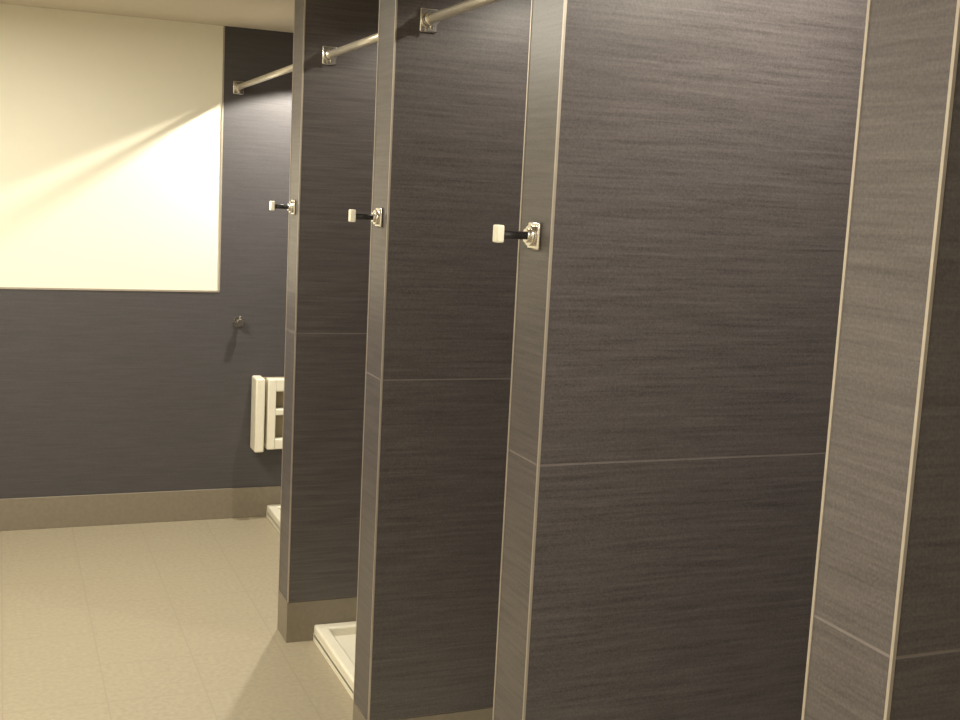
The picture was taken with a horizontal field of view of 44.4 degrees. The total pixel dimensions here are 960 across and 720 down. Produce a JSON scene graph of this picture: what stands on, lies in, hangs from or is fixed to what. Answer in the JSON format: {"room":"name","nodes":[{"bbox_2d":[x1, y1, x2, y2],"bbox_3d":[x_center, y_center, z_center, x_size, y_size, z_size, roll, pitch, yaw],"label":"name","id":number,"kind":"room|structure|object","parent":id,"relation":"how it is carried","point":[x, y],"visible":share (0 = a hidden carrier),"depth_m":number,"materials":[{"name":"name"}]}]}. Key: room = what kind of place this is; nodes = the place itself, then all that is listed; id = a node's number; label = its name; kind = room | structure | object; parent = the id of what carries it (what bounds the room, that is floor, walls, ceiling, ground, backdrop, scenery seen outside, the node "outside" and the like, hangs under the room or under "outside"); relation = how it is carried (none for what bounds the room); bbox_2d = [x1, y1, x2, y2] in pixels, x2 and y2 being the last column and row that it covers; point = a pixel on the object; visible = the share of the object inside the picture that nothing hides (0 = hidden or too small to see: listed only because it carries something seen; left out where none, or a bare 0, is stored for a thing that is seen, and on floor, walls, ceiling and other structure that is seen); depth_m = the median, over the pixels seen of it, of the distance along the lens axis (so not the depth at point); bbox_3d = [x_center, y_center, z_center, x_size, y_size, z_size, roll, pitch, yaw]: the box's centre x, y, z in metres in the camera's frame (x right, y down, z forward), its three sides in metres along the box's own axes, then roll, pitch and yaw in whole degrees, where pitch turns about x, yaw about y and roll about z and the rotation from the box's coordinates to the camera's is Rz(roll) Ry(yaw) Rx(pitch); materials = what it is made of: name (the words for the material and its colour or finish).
{"room":"shower room","nodes":[
{"label":"shower room","id":0,"kind":"room"},
{"bbox_2d":[0,3,293,498],"bbox_3d":[-1.853,-0.385,5.339,3.600,2.310,0.150,0,9,-22],"label":"wall","id":1,"kind":"structure","parent":0,"point":[110,125],"depth_m":5.36,"materials":[{"name":"tile"}]},
{"bbox_2d":[0,287,218,291],"bbox_3d":[-2.289,-0.315,5.088,2.302,0.008,0.005,0,9,-22],"label":"trim","id":2,"kind":"structure","parent":1,"relation":"attached to","point":[0,287],"depth_m":5.33,"materials":[{"name":"metal"}]},
{"bbox_2d":[0,486,280,530],"bbox_3d":[-1.877,0.696,5.415,3.300,0.148,0.009,0,9,-22],"label":"baseboard","id":3,"kind":"structure","parent":1,"relation":"attached to","point":[203,504],"depth_m":5.52,"materials":[{"name":"beige tile"}]},
{"bbox_2d":[218,26,224,290],"bbox_3d":[-1.194,-0.923,5.439,0.007,1.208,0.005,0,9,-22],"label":"trim","id":4,"kind":"structure","parent":1,"relation":"attached to","point":[223,26],"depth_m":5.43,"materials":[{"name":"metal"}]},
{"bbox_2d":[233,316,243,326],"bbox_3d":[-1.134,-0.182,5.551,0.048,0.056,0.058,0,9,-22],"label":"hook","id":5,"kind":"object","parent":1,"relation":"attached to","point":[238,321],"visible":1,"depth_m":5.53,"materials":[{"name":"silver metal"}]},
{"bbox_2d":[233,64,292,94],"bbox_3d":[-0.835,-1.145,4.741,0.048,0.060,1.485,0,9,-22],"label":"rail","id":6,"kind":"object","parent":1,"relation":"attached to","point":[238,86],"visible":0.52,"depth_m":4.95,"materials":[{"name":"metal"}]},
{"bbox_2d":[250,375,283,451],"bbox_3d":[-0.902,0.255,5.681,0.388,0.355,0.120,0,9,-22],"label":"shower seat","id":7,"kind":"object","parent":1,"relation":"attached to","point":[267,395],"visible":0.44,"depth_m":5.59,"materials":[{"name":"white plastic"}]},
{"bbox_2d":[0,0,294,32],"bbox_3d":[-0.500,-1.072,2.007,3.600,0.100,7.064,0,9,-22],"label":"ceiling","id":8,"kind":"structure","parent":0,"point":[272,15],"depth_m":4.95,"materials":[{"name":"paint"}]},
{"bbox_2d":[0,516,352,719],"bbox_3d":[-0.621,1.312,2.338,3.600,0.100,7.064,0,9,-22],"label":"floor","id":9,"kind":"structure","parent":0,"point":[173,620],"depth_m":4.23,"materials":[{"name":"beige tile"}]},
{"bbox_2d":[266,504,280,532],"bbox_3d":[-0.422,0.841,5.221,0.748,0.060,1.472,0,9,-22],"label":"shower tray","id":10,"kind":"object","parent":9,"relation":"on","point":[273,511],"visible":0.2,"depth_m":5.64,"materials":[{"name":"white ceramic"}]},
{"bbox_2d":[313,621,355,698],"bbox_3d":[-0.013,1.032,3.994,0.918,0.060,0.843,0,9,-22],"label":"shower tray","id":11,"kind":"object","parent":9,"relation":"on","point":[335,641],"visible":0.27,"depth_m":4.06,"materials":[{"name":"white ceramic"}]},
{"bbox_2d":[277,0,378,642],"bbox_3d":[-0.186,-0.153,4.275,1.017,2.310,0.146,0,9,-22],"label":"wall","id":12,"kind":"structure","parent":0,"point":[333,111],"depth_m":4.06,"materials":[{"name":"tile"}]},
{"bbox_2d":[269,199,295,214],"bbox_3d":[-0.674,-0.522,4.012,0.084,0.052,0.048,0,9,-22],"label":"robe hook","id":13,"kind":"object","parent":12,"relation":"attached to","point":[291,206],"visible":1,"depth_m":4.01,"materials":[{"name":"silver metal"}]},
{"bbox_2d":[353,0,530,719],"bbox_3d":[0.185,-0.008,3.367,1.017,2.310,0.146,0,9,-22],"label":"wall","id":14,"kind":"structure","parent":0,"point":[450,104],"depth_m":3.18,"materials":[{"name":"tile"}]},
{"bbox_2d":[322,33,377,64],"bbox_3d":[-0.345,-0.954,3.541,0.048,0.060,0.847,0,9,-22],"label":"rail","id":15,"kind":"object","parent":14,"relation":"attached to","point":[329,53],"visible":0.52,"depth_m":3.74,"materials":[{"name":"metal"}]},
{"bbox_2d":[348,207,382,227],"bbox_3d":[-0.304,-0.378,3.104,0.084,0.052,0.048,0,9,-22],"label":"robe hook","id":16,"kind":"object","parent":14,"relation":"attached to","point":[376,216],"visible":1,"depth_m":3.10,"materials":[{"name":"silver metal"}]},
{"bbox_2d":[492,0,867,719],"bbox_3d":[0.555,0.136,2.461,1.017,2.310,0.146,0,9,-22],"label":"wall","id":17,"kind":"structure","parent":0,"point":[687,164],"depth_m":2.30,"materials":[{"name":"tile"}]},
{"bbox_2d":[419,0,499,32],"bbox_3d":[0.025,-0.809,2.634,0.048,0.060,0.845,0,9,-22],"label":"rail","id":18,"kind":"object","parent":17,"relation":"attached to","point":[429,18],"visible":1,"depth_m":2.90,"materials":[{"name":"metal"}]},
{"bbox_2d":[493,221,540,249],"bbox_3d":[0.066,-0.233,2.199,0.084,0.052,0.048,0,9,-22],"label":"robe hook","id":19,"kind":"object","parent":17,"relation":"attached to","point":[531,235],"visible":1,"depth_m":2.19,"materials":[{"name":"silver metal"}]},
{"bbox_2d":[801,0,959,719],"bbox_3d":[0.913,0.276,1.584,1.017,2.310,0.146,0,9,-22],"label":"wall","id":20,"kind":"structure","parent":0,"point":[884,641],"depth_m":1.34,"materials":[{"name":"tile"}]}
]}

